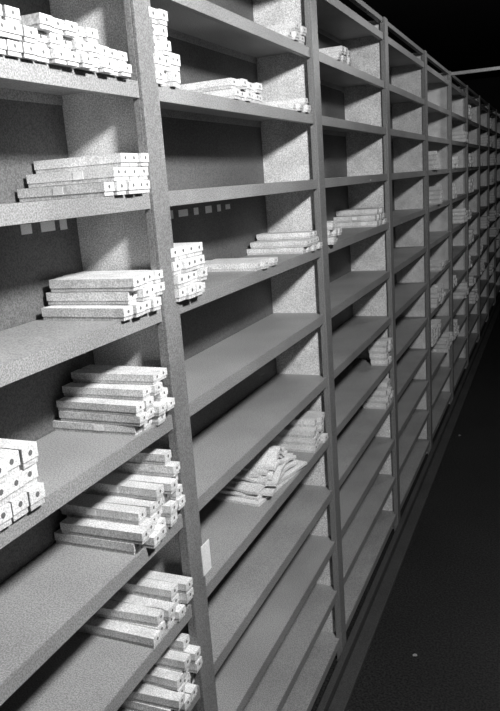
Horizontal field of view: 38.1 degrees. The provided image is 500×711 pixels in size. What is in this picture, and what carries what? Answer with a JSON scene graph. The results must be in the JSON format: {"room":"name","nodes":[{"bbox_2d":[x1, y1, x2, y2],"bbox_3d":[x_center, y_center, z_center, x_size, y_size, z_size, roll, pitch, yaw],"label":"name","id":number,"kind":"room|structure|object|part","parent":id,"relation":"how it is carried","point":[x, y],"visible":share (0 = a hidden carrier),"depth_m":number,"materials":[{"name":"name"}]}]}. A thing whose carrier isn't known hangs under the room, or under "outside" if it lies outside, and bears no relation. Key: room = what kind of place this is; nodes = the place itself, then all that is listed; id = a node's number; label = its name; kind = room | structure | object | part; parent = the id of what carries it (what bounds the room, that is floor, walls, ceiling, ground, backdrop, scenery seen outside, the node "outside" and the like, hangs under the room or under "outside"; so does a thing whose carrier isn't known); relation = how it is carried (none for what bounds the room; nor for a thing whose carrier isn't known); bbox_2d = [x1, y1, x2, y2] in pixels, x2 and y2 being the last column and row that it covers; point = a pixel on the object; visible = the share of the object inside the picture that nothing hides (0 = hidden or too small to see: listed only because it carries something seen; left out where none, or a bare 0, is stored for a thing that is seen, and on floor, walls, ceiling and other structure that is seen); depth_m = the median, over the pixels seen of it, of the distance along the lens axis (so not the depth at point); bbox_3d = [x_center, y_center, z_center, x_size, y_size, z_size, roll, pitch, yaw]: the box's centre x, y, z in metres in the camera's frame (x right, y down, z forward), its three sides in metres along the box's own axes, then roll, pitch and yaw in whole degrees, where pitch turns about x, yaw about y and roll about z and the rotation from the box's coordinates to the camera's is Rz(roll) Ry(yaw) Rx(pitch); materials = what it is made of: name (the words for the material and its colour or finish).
{"room":"archive storage room","nodes":[
{"label":"archive storage room","id":0,"kind":"room"},
{"bbox_2d":[311,292,499,710],"bbox_3d":[3.122,0.670,7.250,5.400,0.100,23.000,1,15,23],"label":"floor","id":1,"kind":"structure","parent":0,"point":[442,608],"depth_m":4.40,"materials":[{"name":"black concrete"}]},
{"bbox_2d":[0,0,499,710],"bbox_3d":[3.131,-0.728,5.500,4.100,3.420,18.136,1,15,23],"label":"shelving rack","id":2,"kind":"object","parent":1,"relation":"on","point":[279,584],"visible":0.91,"depth_m":2.94,"materials":[{"name":"metal"}]},
{"bbox_2d":[0,438,44,530],"bbox_3d":[-0.587,0.266,1.484,0.250,0.136,0.202,1,15,23],"label":"cartons","id":3,"kind":"object","parent":2,"relation":"in","point":[21,492],"visible":1,"depth_m":1.47,"materials":[{"name":"cardboard"}]},
{"bbox_3d":[-0.734,0.477,1.579,0.007,3.330,1.496,1,14,23],"label":"panel","id":4,"kind":"part","parent":2,"relation":"part of","materials":[{"name":"paint"}]},
{"bbox_2d":[0,4,131,77],"bbox_3d":[-0.519,-0.673,1.603,0.284,0.088,0.537,1,15,23],"label":"cartons","id":5,"kind":"object","parent":2,"relation":"in","point":[36,37],"visible":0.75,"depth_m":1.53,"materials":[{"name":"cardboard"}]},
{"bbox_2d":[17,153,149,201],"bbox_3d":[-0.424,-0.459,1.868,0.280,0.100,0.222,1,15,23],"label":"cartons","id":6,"kind":"object","parent":2,"relation":"in","point":[116,173],"visible":0.98,"depth_m":1.82,"materials":[{"name":"cardboard"}]},
{"bbox_2d":[41,269,164,320],"bbox_3d":[-0.395,-0.164,1.945,0.280,0.100,0.220,1,15,23],"label":"cartons","id":7,"kind":"object","parent":2,"relation":"in","point":[120,295],"visible":1,"depth_m":1.88,"materials":[{"name":"cardboard"}]},
{"bbox_2d":[53,364,174,435],"bbox_3d":[-0.383,0.120,2.016,0.300,0.143,0.178,1,15,23],"label":"cartons","id":8,"kind":"object","parent":2,"relation":"in","point":[104,399],"visible":1,"depth_m":1.97,"materials":[{"name":"cardboard"}]},
{"bbox_2d":[54,448,185,554],"bbox_3d":[-0.370,0.398,2.050,0.301,0.202,0.250,1,15,23],"label":"cartons","id":9,"kind":"object","parent":2,"relation":"in","point":[131,508],"visible":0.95,"depth_m":2.01,"materials":[{"name":"cardboard"}]},
{"bbox_2d":[79,569,193,648],"bbox_3d":[-0.345,0.736,2.144,0.294,0.100,0.221,1,15,23],"label":"cartons","id":10,"kind":"object","parent":2,"relation":"in","point":[150,602],"visible":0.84,"depth_m":2.11,"materials":[{"name":"cardboard"}]},
{"bbox_2d":[148,6,170,85],"bbox_3d":[-0.361,-0.829,1.994,0.285,0.188,0.090,1,15,23],"label":"cartons","id":11,"kind":"object","parent":2,"relation":"in","point":[162,47],"visible":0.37,"depth_m":1.94,"materials":[{"name":"cardboard"}]},
{"bbox_2d":[120,633,202,710],"bbox_3d":[-0.315,0.966,2.232,0.295,0.178,0.169,1,15,23],"label":"cartons","id":12,"kind":"object","parent":2,"relation":"in","point":[169,685],"visible":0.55,"depth_m":2.18,"materials":[{"name":"cardboard"}]},
{"bbox_2d":[166,52,180,88],"bbox_3d":[-0.329,-0.799,2.076,0.274,0.088,0.071,1,15,23],"label":"cartons","id":13,"kind":"object","parent":2,"relation":"in","point":[173,76],"visible":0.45,"depth_m":2.02,"materials":[{"name":"cardboard"}]},
{"bbox_2d":[170,242,207,301],"bbox_3d":[-0.292,-0.250,2.166,0.285,0.150,0.194,1,15,23],"label":"cartons","id":14,"kind":"object","parent":2,"relation":"in","point":[190,274],"visible":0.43,"depth_m":2.10,"materials":[{"name":"cardboard"}]},
{"bbox_3d":[-0.164,0.115,2.921,0.007,3.330,1.496,1,14,23],"label":"panel","id":15,"kind":"part","parent":2,"relation":"part of","materials":[{"name":"paint"}]},
{"bbox_2d":[180,78,262,103],"bbox_3d":[-0.121,-0.924,2.581,0.289,0.066,0.289,1,15,23],"label":"cartons","id":16,"kind":"object","parent":2,"relation":"in","point":[238,89],"visible":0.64,"depth_m":2.44,"materials":[{"name":"cardboard"}]},
{"bbox_2d":[204,257,277,271],"bbox_3d":[-0.057,-0.348,2.768,0.282,0.028,0.192,1,15,23],"label":"cartons","id":17,"kind":"object","parent":2,"relation":"in","point":[256,263],"visible":0.87,"depth_m":2.70,"materials":[{"name":"cardboard"}]},
{"bbox_2d":[212,445,306,506],"bbox_3d":[0.037,0.449,3.064,0.295,0.176,0.476,1,15,23],"label":"bundle","id":18,"kind":"object","parent":2,"relation":"on","point":[272,467],"visible":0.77,"depth_m":2.94,"materials":[{"name":"white paper"}]},
{"bbox_2d":[247,231,321,254],"bbox_3d":[0.158,-0.511,3.270,0.285,0.082,0.229,1,15,23],"label":"cartons","id":19,"kind":"object","parent":2,"relation":"in","point":[297,242],"visible":1,"depth_m":3.20,"materials":[{"name":"cardboard"}]},
{"bbox_2d":[266,22,306,43],"bbox_3d":[0.076,-1.328,3.027,0.278,0.066,0.209,1,15,23],"label":"cartons","id":20,"kind":"object","parent":2,"relation":"in","point":[292,30],"visible":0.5,"depth_m":2.94,"materials":[{"name":"cardboard"}]},
{"bbox_2d":[262,98,310,112],"bbox_3d":[0.105,-1.060,3.102,0.279,0.058,0.238,1,15,23],"label":"cartons","id":21,"kind":"object","parent":2,"relation":"in","point":[299,104],"visible":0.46,"depth_m":3.08,"materials":[{"name":"cardboard"}]},
{"bbox_2d":[267,411,327,452],"bbox_3d":[0.210,0.358,3.468,0.282,0.142,0.185,1,15,23],"label":"cartons","id":22,"kind":"object","parent":2,"relation":"in","point":[304,433],"visible":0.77,"depth_m":3.39,"materials":[{"name":"cardboard"}]},
{"bbox_2d":[327,220,341,244],"bbox_3d":[0.290,-0.596,3.540,0.287,0.103,0.157,1,15,23],"label":"cartons","id":23,"kind":"object","parent":2,"relation":"in","point":[333,232],"visible":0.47,"depth_m":3.44,"materials":[{"name":"cardboard"}]},
{"bbox_2d":[319,46,351,65],"bbox_3d":[0.352,-1.504,3.674,0.285,0.068,0.259,1,15,23],"label":"cartons","id":24,"kind":"object","parent":2,"relation":"in","point":[341,53],"visible":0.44,"depth_m":3.57,"materials":[{"name":"cardboard"}]},
{"bbox_3d":[0.407,-0.247,4.264,0.007,3.330,1.496,1,14,23],"label":"panel","id":25,"kind":"part","parent":2,"relation":"part of","materials":[{"name":"paint"}]},
{"bbox_2d":[333,207,386,227],"bbox_3d":[0.692,-0.864,4.542,0.288,0.103,0.261,1,15,23],"label":"cartons","id":26,"kind":"object","parent":2,"relation":"in","point":[358,217],"visible":0.98,"depth_m":4.45,"materials":[{"name":"cardboard"}]},
{"bbox_2d":[362,378,393,408],"bbox_3d":[0.863,0.255,4.878,0.182,0.166,0.170,1,15,23],"label":"cartons","id":27,"kind":"object","parent":2,"relation":"in","point":[381,397],"visible":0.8,"depth_m":4.82},
{"bbox_2d":[368,337,391,365],"bbox_3d":[0.869,-0.027,4.824,0.139,0.166,0.114,1,15,23],"label":"cartons","id":28,"kind":"object","parent":2,"relation":"in","point":[379,350],"visible":0.98,"depth_m":4.78},
{"bbox_3d":[0.977,-0.609,5.606,0.007,3.330,1.496,1,14,23],"label":"panel","id":29,"kind":"part","parent":2,"relation":"part of","materials":[{"name":"paint"}]},
{"bbox_3d":[1.380,-2.413,5.790,0.029,0.029,18.036,1,14,23],"label":"rail","id":30,"kind":"part","parent":2,"relation":"part of","materials":[{"name":"metal"}]},
{"bbox_2d":[428,151,440,169],"bbox_3d":[1.511,-1.711,6.394,0.287,0.158,0.312,1,15,23],"label":"cartons","id":31,"kind":"object","parent":2,"relation":"in","point":[432,155],"visible":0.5,"depth_m":6.25,"materials":[{"name":"cardboard"}]},
{"bbox_2d":[429,186,442,204],"bbox_3d":[1.635,-1.477,6.703,0.280,0.158,0.210,1,15,23],"label":"cartons","id":32,"kind":"object","parent":2,"relation":"in","point":[435,192],"visible":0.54,"depth_m":6.58,"materials":[{"name":"cardboard"}]},
{"bbox_2d":[431,319,440,346],"bbox_3d":[1.572,-0.211,6.628,0.286,0.158,0.468,1,15,23],"label":"cartons","id":33,"kind":"object","parent":2,"relation":"in","point":[435,323],"visible":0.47,"depth_m":6.56,"materials":[{"name":"cardboard"}]},
{"bbox_2d":[430,284,445,307],"bbox_3d":[1.688,-0.574,6.884,0.286,0.158,0.519,1,15,23],"label":"cartons","id":34,"kind":"object","parent":2,"relation":"in","point":[437,293],"visible":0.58,"depth_m":6.70,"materials":[{"name":"cardboard"}]},
{"bbox_2d":[430,260,445,271],"bbox_3d":[1.721,-0.859,6.946,0.284,0.078,0.259,1,15,23],"label":"cartons","id":35,"kind":"object","parent":2,"relation":"in","point":[435,265],"visible":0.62,"depth_m":6.82,"materials":[{"name":"paper"}]},
{"bbox_2d":[431,332,453,352],"bbox_3d":[1.939,-0.161,7.515,0.289,0.158,0.467,1,15,23],"label":"cartons","id":36,"kind":"object","parent":2,"relation":"in","point":[444,342],"visible":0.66,"depth_m":7.32,"materials":[{"name":"cardboard"}]},
{"bbox_2d":[452,183,456,198],"bbox_3d":[2.017,-1.719,7.601,0.284,0.158,0.261,1,15,23],"label":"cartons","id":37,"kind":"object","parent":2,"relation":"in","point":[454,191],"visible":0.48,"depth_m":7.48,"materials":[{"name":"cardboard"}]},
{"bbox_2d":[453,275,456,287],"bbox_3d":[2.073,-0.799,7.795,0.282,0.118,0.211,1,15,23],"label":"cartons","id":38,"kind":"object","parent":2,"relation":"in","point":[454,276],"visible":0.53,"depth_m":7.73,"materials":[{"name":"paper"}]},
{"bbox_2d":[452,156,458,167],"bbox_3d":[2.048,-2.030,7.654,0.280,0.118,0.210,1,15,23],"label":"cartons","id":39,"kind":"object","parent":2,"relation":"in","point":[455,161],"visible":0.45,"depth_m":7.63,"materials":[{"name":"cardboard"}]},
{"bbox_2d":[453,319,459,339],"bbox_3d":[2.151,-0.295,8.012,0.286,0.158,0.416,1,15,23],"label":"cartons","id":40,"kind":"object","parent":2,"relation":"in","point":[456,326],"visible":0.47,"depth_m":7.90,"materials":[{"name":"cardboard"}]},
{"bbox_2d":[452,131,468,142],"bbox_3d":[2.392,-2.535,8.451,0.282,0.118,0.313,1,15,23],"label":"cartons","id":41,"kind":"object","parent":2,"relation":"in","point":[462,136],"visible":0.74,"depth_m":8.30,"materials":[{"name":"cardboard"}]},
{"bbox_2d":[453,282,468,298],"bbox_3d":[2.502,-0.801,8.816,0.283,0.158,0.414,1,15,23],"label":"cartons","id":42,"kind":"object","parent":2,"relation":"in","point":[461,291],"visible":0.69,"depth_m":8.72,"materials":[{"name":"cardboard"}]},
{"bbox_2d":[453,208,468,223],"bbox_3d":[2.428,-1.660,8.585,0.283,0.158,0.467,1,15,23],"label":"cartons","id":43,"kind":"object","parent":2,"relation":"in","point":[460,215],"visible":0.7,"depth_m":8.44,"materials":[{"name":"cardboard"}]},
{"bbox_2d":[468,105,472,119],"bbox_3d":[2.532,-2.924,8.766,0.282,0.158,0.313,1,15,23],"label":"cartons","id":44,"kind":"object","parent":2,"relation":"in","point":[470,114],"visible":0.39,"depth_m":8.65,"materials":[{"name":"cardboard"}]},
{"bbox_2d":[469,255,471,268],"bbox_3d":[2.653,-1.186,9.156,0.286,0.158,0.260,1,15,23],"label":"cartons","id":45,"kind":"object","parent":2,"relation":"in","point":[470,263],"visible":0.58,"depth_m":9.07,"materials":[{"name":"paper"}]},
{"bbox_2d":[468,153,473,166],"bbox_3d":[2.603,-2.404,8.964,0.285,0.158,0.467,1,15,23],"label":"cartons","id":46,"kind":"object","parent":2,"relation":"in","point":[470,158],"visible":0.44,"depth_m":8.81,"materials":[{"name":"cardboard"}]},
{"bbox_2d":[469,229,473,243],"bbox_3d":[2.661,-1.496,9.155,0.285,0.158,0.416,1,15,23],"label":"cartons","id":47,"kind":"object","parent":2,"relation":"in","point":[471,236],"visible":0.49,"depth_m":9.14,"materials":[{"name":"paper"}]},
{"bbox_2d":[469,179,473,192],"bbox_3d":[2.635,-2.112,9.057,0.287,0.158,0.519,1,15,23],"label":"cartons","id":48,"kind":"object","parent":2,"relation":"in","point":[471,186],"visible":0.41,"depth_m":8.99,"materials":[{"name":"cardboard"}]},
{"bbox_2d":[469,276,475,285],"bbox_3d":[2.845,-0.998,9.625,0.280,0.118,0.209,1,15,23],"label":"cartons","id":49,"kind":"object","parent":2,"relation":"in","point":[472,280],"visible":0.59,"depth_m":9.50,"materials":[{"name":"paper"}]},
{"bbox_2d":[469,288,478,303],"bbox_3d":[2.989,-0.826,9.983,0.288,0.158,0.417,1,15,23],"label":"cartons","id":50,"kind":"object","parent":2,"relation":"in","point":[473,295],"visible":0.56,"depth_m":9.78,"materials":[{"name":"cardboard"}]},
{"bbox_2d":[480,242,482,254],"bbox_3d":[3.214,-1.542,10.475,0.285,0.158,0.211,1,15,23],"label":"cartons","id":51,"kind":"object","parent":2,"relation":"in","point":[481,243],"visible":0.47,"depth_m":10.36,"materials":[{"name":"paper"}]},
{"bbox_2d":[480,259,484,274],"bbox_3d":[3.294,-1.303,10.678,0.283,0.158,0.520,1,15,23],"label":"cartons","id":52,"kind":"object","parent":2,"relation":"in","point":[482,261],"visible":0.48,"depth_m":10.58,"materials":[{"name":"paper"}]},
{"bbox_2d":[480,135,487,145],"bbox_3d":[3.406,-3.198,10.834,0.281,0.158,0.158,1,15,23],"label":"cartons","id":53,"kind":"object","parent":2,"relation":"in","point":[484,138],"visible":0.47,"depth_m":10.76,"materials":[{"name":"cardboard"}]},
{"bbox_2d":[480,216,489,228],"bbox_3d":[3.576,-2.076,11.308,0.281,0.158,0.467,1,15,23],"label":"cartons","id":54,"kind":"object","parent":2,"relation":"in","point":[484,220],"visible":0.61,"depth_m":11.08,"materials":[{"name":"paper"}]},
{"bbox_2d":[489,264,493,274],"bbox_3d":[3.983,-1.457,12.324,0.283,0.158,0.262,1,15,23],"label":"cartons","id":55,"kind":"object","parent":2,"relation":"in","point":[491,269],"visible":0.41,"depth_m":12.26,"materials":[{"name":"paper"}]},
{"bbox_2d":[490,118,492,129],"bbox_3d":[3.703,-3.667,11.520,0.288,0.158,0.466,1,15,23],"label":"cartons","id":56,"kind":"object","parent":2,"relation":"in","point":[491,122],"visible":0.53,"depth_m":11.42,"materials":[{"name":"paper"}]},
{"bbox_2d":[489,193,494,202],"bbox_3d":[4.035,-2.683,12.378,0.287,0.158,0.262,1,15,23],"label":"cartons","id":57,"kind":"object","parent":2,"relation":"in","point":[491,195],"visible":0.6,"depth_m":12.26,"materials":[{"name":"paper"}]},
{"bbox_2d":[490,175,493,184],"bbox_3d":[3.875,-2.900,11.982,0.282,0.158,0.416,1,15,23],"label":"cartons","id":58,"kind":"object","parent":2,"relation":"in","point":[491,176],"visible":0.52,"depth_m":11.80,"materials":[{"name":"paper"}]},
{"bbox_2d":[490,136,493,146],"bbox_3d":[3.734,-3.406,11.606,0.285,0.158,0.518,1,15,23],"label":"cartons","id":59,"kind":"object","parent":2,"relation":"in","point":[491,140],"visible":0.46,"depth_m":11.46,"materials":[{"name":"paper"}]},
{"bbox_2d":[489,210,496,220],"bbox_3d":[4.143,-2.437,12.646,0.287,0.158,0.415,1,15,23],"label":"cartons","id":60,"kind":"object","parent":2,"relation":"in","point":[492,214],"visible":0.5,"depth_m":12.52,"materials":[{"name":"cardboard"}]},
{"bbox_2d":[489,227,496,236],"bbox_3d":[4.241,-2.194,12.892,0.284,0.158,0.159,1,15,23],"label":"cartons","id":61,"kind":"object","parent":2,"relation":"in","point":[492,230],"visible":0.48,"depth_m":12.81,"materials":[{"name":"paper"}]},
{"bbox_2d":[490,155,496,164],"bbox_3d":[3.999,-3.289,12.248,0.284,0.158,0.520,1,15,23],"label":"cartons","id":62,"kind":"object","parent":2,"relation":"in","point":[492,157],"visible":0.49,"depth_m":11.99,"materials":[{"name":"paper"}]},
{"bbox_2d":[496,239,499,247],"bbox_3d":[4.561,-2.108,13.663,0.286,0.158,0.262,1,15,23],"label":"cartons","id":63,"kind":"object","parent":2,"relation":"in","point":[497,240],"visible":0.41,"depth_m":13.51,"materials":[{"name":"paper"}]},
{"bbox_2d":[496,207,499,216],"bbox_3d":[4.476,-2.648,13.429,0.286,0.158,0.417,1,15,23],"label":"cartons","id":64,"kind":"object","parent":2,"relation":"in","point":[498,208],"visible":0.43,"depth_m":13.31,"materials":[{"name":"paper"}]},
{"bbox_2d":[339,0,499,81],"bbox_3d":[2.791,-3.793,6.188,5.400,0.100,23.000,1,15,23],"label":"rail","id":65,"kind":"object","parent":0,"point":[460,35],"depth_m":10.69,"materials":[{"name":"grey metal"}]},
{"bbox_2d":[452,77,499,111],"bbox_3d":[7.340,-4.344,17.036,5.400,4.500,0.100,1,15,23],"label":"wall","id":66,"kind":"structure","parent":0,"point":[488,89],"depth_m":17.20,"materials":[{"name":"paint"}]}
]}

